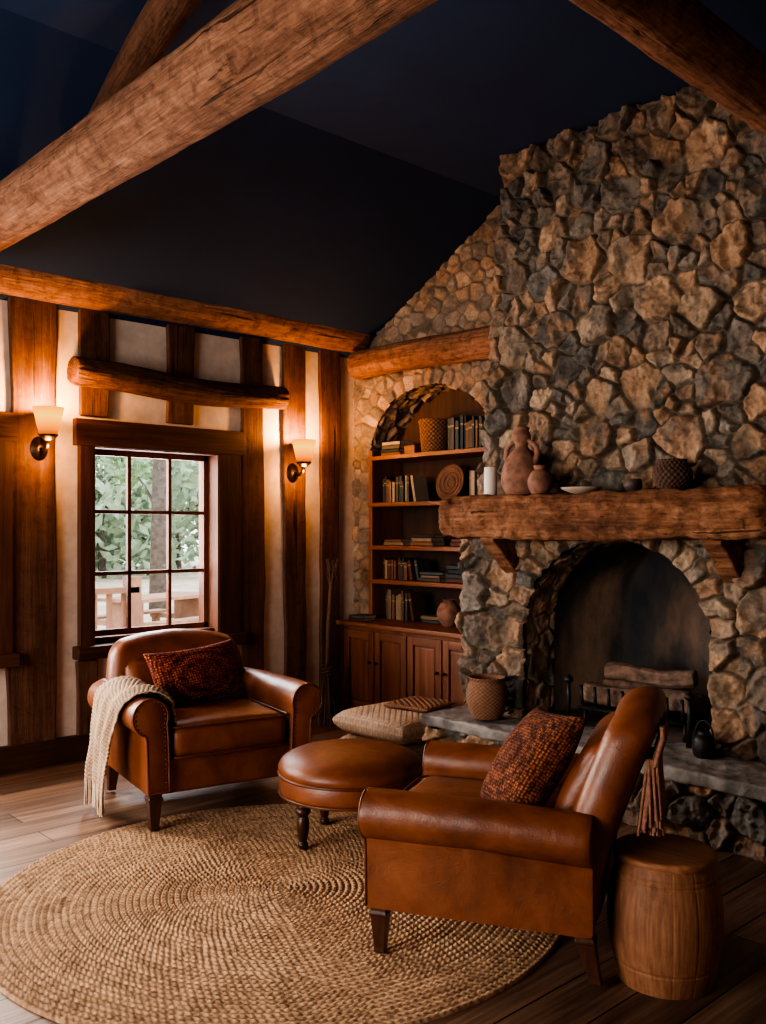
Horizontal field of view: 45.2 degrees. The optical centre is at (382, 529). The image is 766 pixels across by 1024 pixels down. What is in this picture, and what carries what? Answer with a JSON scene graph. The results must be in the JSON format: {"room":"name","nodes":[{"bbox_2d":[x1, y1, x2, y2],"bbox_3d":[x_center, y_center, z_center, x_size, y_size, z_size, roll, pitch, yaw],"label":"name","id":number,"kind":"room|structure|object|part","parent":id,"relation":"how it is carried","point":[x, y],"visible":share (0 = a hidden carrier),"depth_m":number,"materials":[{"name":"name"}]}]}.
{"room":"living room","nodes":[
{"label":"living room","id":0,"kind":"room"},
{"bbox_2d":[0,264,370,352],"bbox_3d":[-2.985,-1.494,4.460,7.640,0.324,0.314,0,0,-43],"label":"beam","id":1,"kind":"structure","parent":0,"point":[14,281],"depth_m":5.81,"materials":[{"name":"brown wood"}]},
{"bbox_2d":[0,300,380,746],"bbox_3d":[-3.040,-0.250,4.681,8.300,3.300,0.200,0,0,-43],"label":"wall","id":2,"kind":"structure","parent":0,"point":[216,358],"depth_m":6.27,"materials":[{"name":"paint"}]},
{"bbox_2d":[0,440,12,653],"bbox_3d":[-2.216,0.100,5.274,0.175,1.240,0.050,0,0,-43],"label":"window frame","id":3,"kind":"structure","parent":2,"relation":"attached to","point":[6,447],"depth_m":5.29,"materials":[{"name":"brown wood"}]},
{"bbox_2d":[0,411,18,440],"bbox_3d":[-2.766,-0.598,4.761,1.740,0.165,0.055,0,0,-43],"label":"window trim","id":4,"kind":"structure","parent":2,"relation":"in","point":[9,421],"depth_m":5.29,"materials":[{"name":"brown wood"}]},
{"bbox_2d":[0,652,20,668],"bbox_3d":[-2.797,0.750,4.794,1.740,0.080,0.205,0,0,-43],"label":"sill","id":5,"kind":"structure","parent":2,"relation":"attached to","point":[9,660],"depth_m":5.27,"materials":[{"name":"brown wood"}]},
{"bbox_2d":[5,297,56,745],"bbox_3d":[-2.070,0.000,5.419,0.303,2.800,0.035,0,0,-43],"label":"wooden post","id":6,"kind":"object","parent":2,"relation":"attached to","point":[31,687],"depth_m":5.41,"materials":[{"name":"brown wood"}]},
{"bbox_2d":[30,405,63,460],"bbox_3d":[-1.956,-0.560,5.350,0.175,0.302,0.222,0,0,-43],"label":"wall sconce","id":7,"kind":"object","parent":2,"relation":"attached to","point":[48,418],"visible":1,"depth_m":5.29,"materials":[{"name":"glass"}]},
{"bbox_3d":[-1.976,-0.491,5.371,0.026,0.085,0.132,0,0,-43],"label":"arm","id":8,"kind":"part","parent":7,"relation":"part of","materials":[{"name":"brown metal"}]},
{"bbox_3d":[-1.939,-0.633,5.332,0.175,0.156,0.175,0,0,-43],"label":"lamp shade","id":9,"kind":"part","parent":7,"relation":"part of","materials":[{"name":"orange glass"}]},
{"bbox_2d":[77,445,93,646],"bbox_3d":[-1.823,0.100,5.637,0.085,1.240,0.050,0,0,-43],"label":"window frame","id":10,"kind":"structure","parent":2,"relation":"attached to","point":[85,454],"depth_m":5.62,"materials":[{"name":"brown wood"}]},
{"bbox_2d":[75,659,97,734],"bbox_3d":[-1.819,1.100,5.652,0.143,0.600,0.035,0,0,-43],"label":"trim","id":11,"kind":"structure","parent":2,"relation":"attached to","point":[86,670],"depth_m":5.62,"materials":[{"name":"brown wood"}]},
{"bbox_2d":[78,309,109,417],"bbox_3d":[-1.785,-1.050,5.683,0.202,0.700,0.035,0,0,-43],"label":"trim","id":12,"kind":"structure","parent":2,"relation":"attached to","point":[93,326],"depth_m":5.66,"materials":[{"name":"brown wood"}]},
{"bbox_2d":[0,716,315,773],"bbox_3d":[-3.138,1.325,4.419,7.400,0.150,0.050,0,0,-43],"label":"baseboard","id":13,"kind":"structure","parent":2,"relation":"attached to","point":[66,749],"depth_m":5.44,"materials":[{"name":"brown wood"}]},
{"bbox_2d":[73,418,244,644],"bbox_3d":[-1.493,0.015,6.076,1.225,1.390,0.255,0,0,-43],"label":"window","id":14,"kind":"structure","parent":2,"relation":"in","point":[87,432],"depth_m":6.14,"materials":[{"name":"brown wood"}]},
{"bbox_3d":[-1.542,0.080,6.062,0.881,1.176,0.040,0,0,-43],"label":"sash","id":15,"kind":"part","parent":14,"relation":"part of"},
{"bbox_2d":[72,632,246,660],"bbox_3d":[-1.456,0.750,6.035,1.225,0.080,0.205,0,0,-43],"label":"sill","id":16,"kind":"structure","parent":2,"relation":"attached to","point":[98,651],"depth_m":5.63,"materials":[{"name":"brown wood"}]},
{"bbox_2d":[67,356,289,408],"bbox_3d":[-1.272,-0.931,6.032,1.590,0.208,0.213,0,0,-43],"label":"log","id":17,"kind":"object","parent":2,"relation":"attached to","point":[81,371],"visible":1,"depth_m":5.87,"materials":[{"name":"brown wood"}]},
{"bbox_2d":[165,324,194,424],"bbox_3d":[-1.341,-1.050,6.094,0.211,0.700,0.035,0,0,-43],"label":"trim","id":18,"kind":"structure","parent":2,"relation":"attached to","point":[180,340],"depth_m":6.07,"materials":[{"name":"brown wood"}]},
{"bbox_2d":[219,454,240,633],"bbox_3d":[-1.064,0.100,6.340,0.175,1.240,0.050,0,0,-43],"label":"window frame","id":19,"kind":"structure","parent":2,"relation":"attached to","point":[229,465],"depth_m":6.32,"materials":[{"name":"brown wood"}]},
{"bbox_2d":[239,336,265,669],"bbox_3d":[-0.925,0.000,6.479,0.225,2.800,0.035,0,0,-43],"label":"wooden post","id":20,"kind":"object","parent":2,"relation":"attached to","point":[253,576],"depth_m":6.47,"materials":[{"name":"brown wood"}]},
{"bbox_2d":[281,343,306,680],"bbox_3d":[-0.652,0.000,6.732,0.220,2.800,0.035,0,0,-43],"label":"wooden post","id":21,"kind":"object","parent":2,"relation":"attached to","point":[293,421],"depth_m":6.71,"materials":[{"name":"brown wood"}]},
{"bbox_2d":[286,439,315,482],"bbox_3d":[-0.583,-0.495,6.620,0.175,0.302,0.222,0,0,-43],"label":"wall sconce","id":22,"kind":"object","parent":2,"relation":"attached to","point":[303,448],"visible":1,"depth_m":6.56,"materials":[{"name":"glass"}]},
{"bbox_3d":[-0.604,-0.426,6.642,0.026,0.085,0.132,0,0,-43],"label":"arm","id":23,"kind":"part","parent":22,"relation":"part of","materials":[{"name":"brown metal"}]},
{"bbox_3d":[-0.567,-0.568,6.603,0.175,0.156,0.175,0,0,-43],"label":"lamp shade","id":24,"kind":"part","parent":22,"relation":"part of","materials":[{"name":"orange glass"}]},
{"bbox_2d":[318,350,340,712],"bbox_3d":[-0.403,0.000,6.962,0.211,2.800,0.035,0,0,-43],"label":"trim","id":25,"kind":"structure","parent":2,"relation":"attached to","point":[329,372],"depth_m":6.94,"materials":[{"name":"brown wood"}]},
{"bbox_2d":[0,0,765,357],"bbox_3d":[-0.457,-1.741,1.928,8.350,1.098,7.850,0,0,-43],"label":"ceiling","id":26,"kind":"structure","parent":0,"point":[333,201],"depth_m":4.97,"materials":[{"name":"black paint"}]},
{"bbox_2d":[88,0,201,113],"bbox_3d":[-1.131,-1.978,4.065,0.180,0.583,1.340,0,0,-40],"label":"rafter","id":27,"kind":"object","parent":26,"relation":"attached to","point":[159,22],"visible":0.4,"depth_m":3.81,"materials":[{"name":"brown wood"}]},
{"bbox_2d":[0,0,437,250],"bbox_3d":[0.255,-1.613,2.294,0.348,0.421,6.983,0,0,-43],"label":"tie beam","id":28,"kind":"structure","parent":26,"relation":"attached to","point":[252,53],"depth_m":3.10,"materials":[{"name":"brown wood"}]},
{"bbox_2d":[569,0,765,132],"bbox_3d":[-0.826,-1.919,1.724,7.091,0.281,0.282,0,0,-43],"label":"ceiling beam","id":29,"kind":"structure","parent":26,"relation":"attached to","point":[684,37],"depth_m":3.51,"materials":[{"name":"brown wood"}]},
{"bbox_2d":[0,719,765,1023],"bbox_3d":[-0.458,1.450,1.893,8.300,0.100,7.800,0,0,-43],"label":"floor","id":30,"kind":"structure","parent":0,"point":[43,811],"depth_m":3.27,"materials":[{"name":"brown wood"}]},
{"bbox_2d":[0,803,561,1023],"bbox_3d":[-0.400,1.391,3.575,2.189,0.015,2.190,0,0,-43],"label":"jute rug","id":31,"kind":"object","parent":30,"relation":"on","point":[190,920],"visible":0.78,"depth_m":3.13,"materials":[{"name":"beige wicker"}]},
{"bbox_2d":[87,629,322,831],"bbox_3d":[-0.961,0.969,4.797,0.979,0.831,0.954,0,0,-32],"label":"leather armchair","id":32,"kind":"object","parent":31,"relation":"on","point":[236,722],"visible":0.91,"depth_m":4.56,"materials":[{"name":"brown leather"}]},
{"bbox_3d":[-1.436,1.300,4.887,0.068,0.170,0.089,0,0,-32],"label":"leg","id":33,"kind":"part","parent":32,"relation":"part of","materials":[{"name":"brown wood"}]},
{"bbox_3d":[-1.268,0.993,4.538,0.185,0.448,0.810,0,0,-32],"label":"arm","id":34,"kind":"part","parent":32,"relation":"part of","materials":[{"name":"leather"}]},
{"bbox_2d":[84,676,176,816],"bbox_3d":[-1.238,1.040,4.452,0.316,0.645,0.574,0,0,-32],"label":"knit throw blanket","id":35,"kind":"object","parent":32,"relation":"on","point":[111,696],"visible":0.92,"depth_m":4.40,"materials":[{"name":"beige fabric"}]},
{"bbox_3d":[-1.057,1.300,4.245,0.068,0.170,0.068,0,0,-32],"label":"leg","id":36,"kind":"part","parent":32,"relation":"part of","materials":[{"name":"brown wood"}]},
{"bbox_2d":[143,639,248,706],"bbox_3d":[-0.964,0.774,4.801,0.540,0.360,0.172,-5,-21,-43],"label":"lumbar pillow","id":37,"kind":"object","parent":32,"relation":"on","point":[209,674],"depth_m":4.73,"materials":[{"name":"fabric"}]},
{"bbox_2d":[168,699,285,756],"bbox_3d":[-0.894,0.990,4.686,0.602,0.220,0.693,0,0,-32],"label":"seat cushion","id":38,"kind":"object","parent":32,"relation":"on","point":[204,727],"depth_m":4.45,"materials":[{"name":"leather"}]},
{"bbox_3d":[-0.936,1.140,4.755,0.800,0.170,0.780,0,0,-32],"label":"seat frame","id":39,"kind":"part","parent":32,"relation":"part of","materials":[{"name":"leather"}]},
{"bbox_3d":[-0.594,0.993,4.956,0.185,0.449,0.810,0,0,-32],"label":"arm","id":40,"kind":"part","parent":32,"relation":"part of","materials":[{"name":"leather"}]},
{"bbox_2d":[277,738,422,849],"bbox_3d":[-0.146,1.179,4.131,0.655,0.412,0.655,0,0,28],"label":"leather ottoman","id":41,"kind":"object","parent":31,"relation":"on","point":[325,776],"visible":0.69,"depth_m":3.92,"materials":[{"name":"brown leather"}]},
{"bbox_3d":[-0.348,1.276,4.001,0.068,0.220,0.068,0,0,-43],"label":"leg","id":42,"kind":"part","parent":41,"relation":"part of","materials":[{"name":"brown wood"}]},
{"bbox_3d":[-0.276,1.276,4.333,0.068,0.220,0.068,0,0,-43],"label":"leg","id":43,"kind":"part","parent":41,"relation":"part of","materials":[{"name":"brown wood"}]},
{"bbox_2d":[278,738,422,788],"bbox_3d":[-0.146,1.025,4.131,0.649,0.104,0.649,0,0,-43],"label":"cushion","id":44,"kind":"object","parent":41,"relation":"on","point":[346,763],"depth_m":3.94,"materials":[{"name":"leather"}]},
{"bbox_2d":[358,686,665,985],"bbox_3d":[0.496,0.960,3.205,0.939,0.850,0.882,0,0,19],"label":"leather armchair","id":45,"kind":"object","parent":31,"relation":"on","point":[520,833],"visible":0.99,"depth_m":2.88,"materials":[{"name":"brown leather"}]},
{"bbox_3d":[-0.007,1.308,3.027,0.061,0.153,0.061,0,0,19],"label":"leg","id":46,"kind":"part","parent":45,"relation":"part of","materials":[{"name":"brown wood"}]},
{"bbox_3d":[0.291,1.039,2.899,0.729,0.390,0.167,0,0,19],"label":"arm","id":47,"kind":"part","parent":45,"relation":"part of","materials":[{"name":"leather"}]},
{"bbox_2d":[409,777,560,807],"bbox_3d":[0.348,1.029,3.258,0.624,0.198,0.542,0,0,19],"label":"seat cushion","id":48,"kind":"object","parent":45,"relation":"on","point":[454,786],"depth_m":3.36,"materials":[{"name":"leather"}]},
{"bbox_3d":[0.526,1.039,3.573,0.729,0.390,0.167,0,0,19],"label":"arm","id":49,"kind":"part","parent":45,"relation":"part of","materials":[{"name":"leather"}]},
{"bbox_2d":[480,707,585,806],"bbox_3d":[0.493,0.790,3.111,0.173,0.423,0.450,35,-11,-4],"label":"square pillow","id":50,"kind":"object","parent":45,"relation":"on","point":[533,759],"depth_m":2.94,"materials":[{"name":"orange fabric"}]},
{"bbox_2d":[552,711,615,810],"bbox_3d":[0.735,0.819,3.123,0.300,0.381,0.565,0,0,19],"label":"cushion","id":51,"kind":"object","parent":45,"relation":"on","point":[566,733],"depth_m":2.93,"materials":[{"name":"leather"}]},
{"bbox_3d":[0.631,1.308,2.821,0.080,0.153,0.061,0,0,19],"label":"leg","id":52,"kind":"part","parent":45,"relation":"part of","materials":[{"name":"brown wood"}]},
{"bbox_2d":[637,718,668,836],"bbox_3d":[0.840,0.761,2.864,0.090,0.327,0.243,0,0,19],"label":"scarf","id":53,"kind":"object","parent":45,"relation":"hanging from","point":[651,818],"visible":1,"depth_m":2.78,"materials":[{"name":"brown fabric"}]},
{"bbox_2d":[315,559,337,726],"bbox_3d":[-0.404,0.801,6.623,0.182,1.198,0.211,0,0,-8],"label":"broom","id":54,"kind":"object","parent":30,"relation":"on","point":[328,710],"visible":0.94,"depth_m":6.61,"materials":[{"name":"brown wood"}]},
{"bbox_3d":[-0.393,0.700,6.652,0.037,0.803,0.105,0,0,21],"label":"handle","id":55,"kind":"part","parent":54,"relation":"part of","materials":[{"name":"brown wood"}]},
{"bbox_2d":[340,733,426,760],"bbox_3d":[0.131,1.340,5.790,0.600,0.137,0.600,0,0,-43],"label":"floor cushion","id":56,"kind":"object","parent":30,"relation":"on","point":[418,748],"visible":0.12,"depth_m":5.51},
{"bbox_2d":[332,700,451,744],"bbox_3d":[0.131,1.200,5.790,0.640,0.167,0.640,0,0,-43],"label":"floor cushion","id":57,"kind":"object","parent":56,"relation":"on","point":[377,721],"visible":0.57,"depth_m":5.56,"materials":[{"name":"fabric"}]},
{"bbox_2d":[383,696,454,712],"bbox_3d":[0.231,1.103,5.829,0.330,0.047,0.330,0,0,36],"label":"cushion","id":58,"kind":"object","parent":57,"relation":"on","point":[413,703],"visible":1,"depth_m":5.76,"materials":[{"name":"fabric"}]},
{"bbox_2d":[336,383,484,709],"bbox_3d":[0.364,0.150,6.539,0.640,2.500,1.420,0,0,-43],"label":"built-in bookcase","id":59,"kind":"object","parent":30,"relation":"on","point":[385,660],"visible":0.41,"depth_m":6.76,"materials":[{"name":"wood"}]},
{"bbox_3d":[-0.172,0.757,6.707,0.022,0.055,0.213,0,0,-43],"label":"door rail","id":60,"kind":"part","parent":59,"relation":"part of","materials":[{"name":"brown wood"}]},
{"bbox_3d":[-0.172,1.272,6.707,0.022,0.055,0.213,0,0,-43],"label":"door rail","id":61,"kind":"part","parent":59,"relation":"part of","materials":[{"name":"brown wood"}]},
{"bbox_3d":[-0.170,1.015,6.710,0.016,0.436,0.189,0,0,-43],"label":"door panel","id":62,"kind":"part","parent":59,"relation":"part of","materials":[{"name":"brown wood"}]},
{"bbox_3d":[0.055,0.757,6.462,0.022,0.055,0.213,0,0,-43],"label":"door rail","id":63,"kind":"part","parent":59,"relation":"part of","materials":[{"name":"brown wood"}]},
{"bbox_3d":[0.058,1.015,6.464,0.016,0.436,0.189,0,0,-43],"label":"door panel","id":64,"kind":"part","parent":59,"relation":"part of","materials":[{"name":"brown wood"}]},
{"bbox_3d":[0.413,-0.189,6.652,0.335,0.032,1.200,0,0,-43],"label":"shelf","id":65,"kind":"part","parent":59,"relation":"part of","materials":[{"name":"brown wood"}]},
{"bbox_2d":[404,445,421,453],"bbox_3d":[0.234,-0.591,6.820,0.110,0.069,0.110,0,0,-43],"label":"box","id":66,"kind":"object","parent":59,"relation":"on","point":[409,448],"visible":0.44,"depth_m":6.77,"materials":[{"name":"brown wood"}]},
{"bbox_3d":[0.413,0.131,6.652,0.335,0.032,1.200,0,0,-43],"label":"shelf","id":67,"kind":"part","parent":59,"relation":"part of","materials":[{"name":"brown wood"}]},
{"bbox_3d":[0.413,0.386,6.652,0.335,0.032,1.200,0,0,-43],"label":"shelf","id":68,"kind":"part","parent":59,"relation":"part of","materials":[{"name":"brown wood"}]},
{"bbox_2d":[348,415,484,623],"bbox_3d":[0.298,-0.062,6.557,0.421,1.464,1.189,0,0,-43],"label":"books","id":69,"kind":"object","parent":59,"relation":"on","point":[463,432],"visible":0.69,"depth_m":6.76,"materials":[{"name":"paper"}]},
{"bbox_3d":[0.283,0.757,6.216,0.022,0.055,0.213,0,0,-43],"label":"door rail","id":70,"kind":"part","parent":59,"relation":"part of","materials":[{"name":"brown wood"}]},
{"bbox_3d":[0.285,1.015,6.218,0.016,0.436,0.189,0,0,-43],"label":"door panel","id":71,"kind":"part","parent":59,"relation":"part of","materials":[{"name":"brown wood"}]},
{"bbox_3d":[0.413,-0.539,6.652,0.335,0.032,1.200,0,0,-43],"label":"shelf","id":72,"kind":"part","parent":59,"relation":"part of","materials":[{"name":"brown wood"}]},
{"bbox_2d":[418,418,447,451],"bbox_3d":[0.378,-0.679,6.701,0.241,0.247,0.241,0,0,-43],"label":"basket","id":73,"kind":"object","parent":59,"relation":"on","point":[433,431],"visible":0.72,"depth_m":6.61,"materials":[{"name":"wicker"}]},
{"bbox_3d":[0.551,-0.150,6.779,0.040,1.900,1.300,0,0,-43],"label":"panel","id":74,"kind":"part","parent":59,"relation":"part of","materials":[{"name":"brown wood"}]},
{"bbox_2d":[437,599,460,626],"bbox_3d":[0.458,0.577,6.394,0.171,0.189,0.171,0,0,-43],"label":"clay jar","id":75,"kind":"object","parent":59,"relation":"on","point":[447,611],"visible":0.98,"depth_m":6.33,"materials":[{"name":"ceramic"}]},
{"bbox_2d":[436,464,463,498],"bbox_3d":[0.482,-0.344,6.606,0.068,0.265,0.271,0,0,-40],"label":"decorative plate","id":76,"kind":"object","parent":59,"relation":"on","point":[450,481],"visible":0.97,"depth_m":6.62,"materials":[{"name":"brown ceramic"}]},
{"bbox_3d":[0.511,0.757,5.970,0.022,0.055,0.213,0,0,-43],"label":"door rail","id":77,"kind":"part","parent":59,"relation":"part of","materials":[{"name":"brown wood"}]},
{"bbox_3d":[0.513,1.015,5.972,0.016,0.436,0.189,0,0,-43],"label":"door panel","id":78,"kind":"part","parent":59,"relation":"part of","materials":[{"name":"brown wood"}]},
{"bbox_2d":[421,705,765,861],"bbox_3d":[1.631,1.231,4.639,1.205,0.338,3.049,0,0,-43],"label":"raised hearth","id":79,"kind":"object","parent":30,"relation":"on","point":[718,802],"visible":0.32,"depth_m":4.13,"materials":[{"name":"stone"}]},
{"bbox_2d":[466,674,507,719],"bbox_3d":[0.590,0.949,5.221,0.235,0.236,0.235,0,0,-3],"label":"wicker basket","id":80,"kind":"object","parent":79,"relation":"on","point":[486,694],"visible":1,"depth_m":5.13,"materials":[{"name":"brown wicker"}]},
{"bbox_2d":[564,674,711,747],"bbox_3d":[1.415,0.931,4.936,0.454,0.281,0.770,0,0,-43],"label":"grate","id":81,"kind":"object","parent":79,"relation":"on","point":[689,696],"visible":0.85,"depth_m":4.83,"materials":[{"name":"black metal"}]},
{"bbox_3d":[1.022,0.818,5.063,0.050,0.055,0.050,0,0,-43],"label":"andiron knob","id":82,"kind":"part","parent":81,"relation":"part of","materials":[{"name":"black metal"}]},
{"bbox_3d":[1.318,0.980,4.846,0.024,0.024,0.680,0,0,-43],"label":"rail","id":83,"kind":"part","parent":81,"relation":"part of","materials":[{"name":"black metal"}]},
{"bbox_3d":[1.512,0.818,4.534,0.050,0.055,0.050,0,0,-43],"label":"andiron knob","id":84,"kind":"part","parent":81,"relation":"part of","materials":[{"name":"black metal"}]},
{"bbox_3d":[1.531,0.980,5.043,0.024,0.024,0.680,0,0,-43],"label":"rail","id":85,"kind":"part","parent":81,"relation":"part of","materials":[{"name":"black metal"}]},
{"bbox_2d":[583,662,709,713],"bbox_3d":[1.430,0.854,4.980,0.306,0.239,0.654,0,0,-43],"label":"firewood","id":86,"kind":"object","parent":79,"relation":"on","point":[620,676],"visible":0.7,"depth_m":4.96,"materials":[{"name":"brown wood"}]},
{"bbox_2d":[692,720,715,758],"bbox_3d":[1.511,0.981,4.329,0.106,0.177,0.106,0,0,-43],"label":"kettle","id":87,"kind":"object","parent":79,"relation":"on","point":[703,744],"visible":1,"depth_m":4.29,"materials":[{"name":"black metal"}]},
{"bbox_3d":[1.511,0.937,4.329,0.008,0.089,0.102,0,0,-43],"label":"kettle handle","id":88,"kind":"part","parent":87,"relation":"part of","materials":[{"name":"black metal"}]},
{"bbox_2d":[454,86,765,762],"bbox_3d":[1.486,-0.385,5.125,0.975,3.570,2.250,0,0,-43],"label":"stone fireplace","id":89,"kind":"object","parent":30,"relation":"on","point":[627,333],"visible":0.8,"depth_m":4.84,"materials":[{"name":"stone"}]},
{"bbox_2d":[438,484,765,582],"bbox_3d":[1.088,0.022,4.772,0.388,0.459,2.020,0,0,-43],"label":"fireplace mantel","id":90,"kind":"object","parent":89,"relation":"attached to","point":[722,517],"visible":0.99,"depth_m":4.47,"materials":[{"name":"brown wood"}]},
{"bbox_2d":[484,467,496,495],"bbox_3d":[0.611,-0.268,5.227,0.078,0.174,0.078,0,0,-43],"label":"pillar candle","id":91,"kind":"object","parent":90,"relation":"on","point":[490,473],"visible":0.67,"depth_m":5.20,"materials":[{"name":"wax"}]},
{"bbox_2d":[501,427,539,494],"bbox_3d":[0.765,-0.374,5.076,0.227,0.379,0.227,0,0,-15],"label":"jug","id":92,"kind":"object","parent":90,"relation":"on","point":[517,467],"visible":0.88,"depth_m":5.00,"materials":[{"name":"brown ceramic"}]},
{"bbox_3d":[0.710,-0.427,5.135,0.036,0.154,0.089,0,0,-43],"label":"handle","id":93,"kind":"part","parent":92,"relation":"part of","materials":[{"name":"ceramic"}]},
{"bbox_3d":[0.819,-0.427,5.018,0.036,0.154,0.089,0,0,-43],"label":"handle","id":94,"kind":"part","parent":92,"relation":"part of","materials":[{"name":"ceramic"}]},
{"bbox_2d":[527,465,551,493],"bbox_3d":[0.836,-0.265,4.911,0.129,0.160,0.129,0,0,-43],"label":"clay pot","id":95,"kind":"object","parent":90,"relation":"on","point":[539,479],"visible":0.91,"depth_m":4.87,"materials":[{"name":"ceramic"}]},
{"bbox_2d":[561,487,601,493],"bbox_3d":[1.025,-0.203,4.751,0.212,0.033,0.212,0,0,-43],"label":"shallow dish","id":96,"kind":"object","parent":90,"relation":"on","point":[575,490],"visible":0.95,"depth_m":4.69,"materials":[{"name":"ceramic"}]},
{"bbox_2d":[623,479,641,491],"bbox_3d":[1.236,-0.219,4.552,0.091,0.066,0.091,0,0,-43],"label":"cup","id":97,"kind":"object","parent":90,"relation":"on","point":[629,484],"visible":0.76,"depth_m":4.52,"materials":[{"name":"black ceramic"}]},
{"bbox_2d":[651,458,693,488],"bbox_3d":[1.379,-0.262,4.384,0.191,0.149,0.191,0,0,34],"label":"pot","id":98,"kind":"object","parent":90,"relation":"on","point":[676,473],"visible":0.82,"depth_m":4.32,"materials":[{"name":"brown wicker"}]},
{"bbox_2d":[607,832,723,999],"bbox_3d":[0.882,1.198,2.881,0.350,0.405,0.350,0,0,-30],"label":"side table","id":99,"kind":"object","parent":30,"relation":"on","point":[665,910],"visible":1,"depth_m":2.75,"materials":[{"name":"brown wood"}]},
{"bbox_2d":[352,204,528,713],"bbox_3d":[0.341,-0.450,6.517,0.050,3.700,1.700,0,0,-43],"label":"stone wall","id":100,"kind":"structure","parent":0,"point":[459,297],"depth_m":6.54,"materials":[{"name":"beige stone"}]},
{"bbox_2d":[347,325,490,379],"bbox_3d":[0.316,-1.235,6.405,0.216,0.246,1.534,0,1,-43],"label":"log","id":101,"kind":"object","parent":100,"relation":"attached to","point":[468,345],"visible":0.86,"depth_m":6.34,"materials":[{"name":"brown wood"}]},
{"bbox_2d":[390,384,602,710],"bbox_3d":[2.613,-0.600,4.736,0.130,4.000,7.800,0,0,-43],"label":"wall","id":102,"kind":"structure","parent":0,"point":[565,552],"depth_m":6.14,"materials":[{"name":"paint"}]},
{"label":"outside","id":103,"kind":"structure","parent":0,"visible":0},
{"bbox_2d":[95,551,198,629],"bbox_3d":[-18.380,1.850,34.566,100.000,0.100,64.300,0,0,-43],"label":"ground","id":104,"kind":"structure","parent":103,"point":[180,582],"depth_m":30.39,"materials":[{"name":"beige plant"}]},
{"bbox_2d":[95,456,120,580],"bbox_3d":[-12.842,-1.091,29.455,8.524,8.085,9.439,0,0,11],"label":"leafy tree","id":105,"kind":"object","parent":104,"relation":"on","point":[99,506],"visible":0.04,"depth_m":30.40,"materials":[{"name":"green plant"}]},
{"bbox_2d":[95,478,123,543],"bbox_3d":[-14.179,-1.090,35.053,8.110,6.441,9.126,0,0,-43],"label":"leafy tree","id":106,"kind":"object","parent":104,"relation":"on","point":[96,478],"visible":0.02,"depth_m":35.31,"materials":[{"name":"green plant"}]},
{"bbox_2d":[95,576,141,629],"bbox_3d":[-4.163,1.060,5.379,7.200,1.280,2.250,0,0,-43],"label":"deck railing","id":107,"kind":"object","parent":104,"relation":"on","point":[136,582],"visible":0.12,"depth_m":8.19,"materials":[{"name":"brown wood"}]},
{"bbox_3d":[-4.790,0.535,5.909,7.000,0.050,0.120,0,0,-43],"label":"rail","id":108,"kind":"part","parent":107,"relation":"part of","materials":[{"name":"brown wood"}]},
{"bbox_2d":[95,457,176,609],"bbox_3d":[-5.070,-2.846,20.531,4.600,9.306,4.754,0,0,43],"label":"leafy tree","id":109,"kind":"object","parent":104,"relation":"on","point":[157,582],"visible":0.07,"depth_m":20.50,"materials":[{"name":"green plant"}]},
{"bbox_2d":[95,456,197,578],"bbox_3d":[-10.651,-1.587,34.774,8.090,7.012,7.769,0,0,-17],"label":"leafy tree","id":110,"kind":"object","parent":104,"relation":"on","point":[101,564],"visible":0.12,"depth_m":34.18,"materials":[{"name":"green plant"}]},
{"bbox_2d":[95,455,198,578],"bbox_3d":[-9.142,-1.043,36.392,9.421,7.926,9.193,0,0,-43],"label":"leafy tree","id":111,"kind":"object","parent":104,"relation":"on","point":[183,481],"visible":0.29,"depth_m":34.06,"materials":[{"name":"green plant"}]},
{"bbox_2d":[97,457,198,570],"bbox_3d":[-9.283,-0.717,39.730,10.860,6.934,5.664,0,0,-13],"label":"leafy tree","id":112,"kind":"object","parent":104,"relation":"on","point":[178,565],"visible":0.02,"depth_m":39.42,"materials":[{"name":"green plant"}]},
{"bbox_2d":[97,591,198,627],"bbox_3d":[-3.513,1.415,14.464,1.760,0.770,1.800,0,0,30],"label":"picnic table","id":113,"kind":"object","parent":104,"relation":"on","point":[186,604],"visible":0.32,"depth_m":14.46,"materials":[{"name":"brown wood"}]},
{"bbox_3d":[-3.863,1.440,13.858,0.600,0.720,0.100,0,0,30],"label":"table leg","id":114,"kind":"part","parent":113,"relation":"part of","materials":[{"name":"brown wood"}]},
{"bbox_3d":[-3.812,1.590,15.446,0.100,0.420,0.100,0,0,30],"label":"bench leg","id":115,"kind":"part","parent":113,"relation":"part of","materials":[{"name":"brown wood"}]},
{"bbox_3d":[-3.163,1.440,15.071,0.600,0.720,0.100,0,0,30],"label":"table leg","id":116,"kind":"part","parent":113,"relation":"part of","materials":[{"name":"brown wood"}]},
{"bbox_2d":[105,489,198,568],"bbox_3d":[-9.940,-0.725,44.072,9.062,6.268,9.052,0,0,-43],"label":"leafy tree","id":117,"kind":"object","parent":104,"relation":"on","point":[192,519],"visible":0.04,"depth_m":42.35,"materials":[{"name":"green plant"}]},
{"bbox_2d":[119,458,198,475],"bbox_3d":[-4.159,-2.512,25.932,7.564,8.642,7.408,0,0,-43],"label":"leafy tree","id":118,"kind":"object","parent":104,"relation":"on","point":[185,472],"visible":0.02,"depth_m":25.73,"materials":[{"name":"green plant"}]},
{"bbox_2d":[185,507,198,541],"bbox_3d":[-4.514,-0.578,42.958,10.730,6.248,9.076,0,0,-43],"label":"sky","id":119,"kind":"structure","parent":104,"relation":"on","point":[197,527],"depth_m":41.38,"materials":[{"name":"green plant"}]}
]}

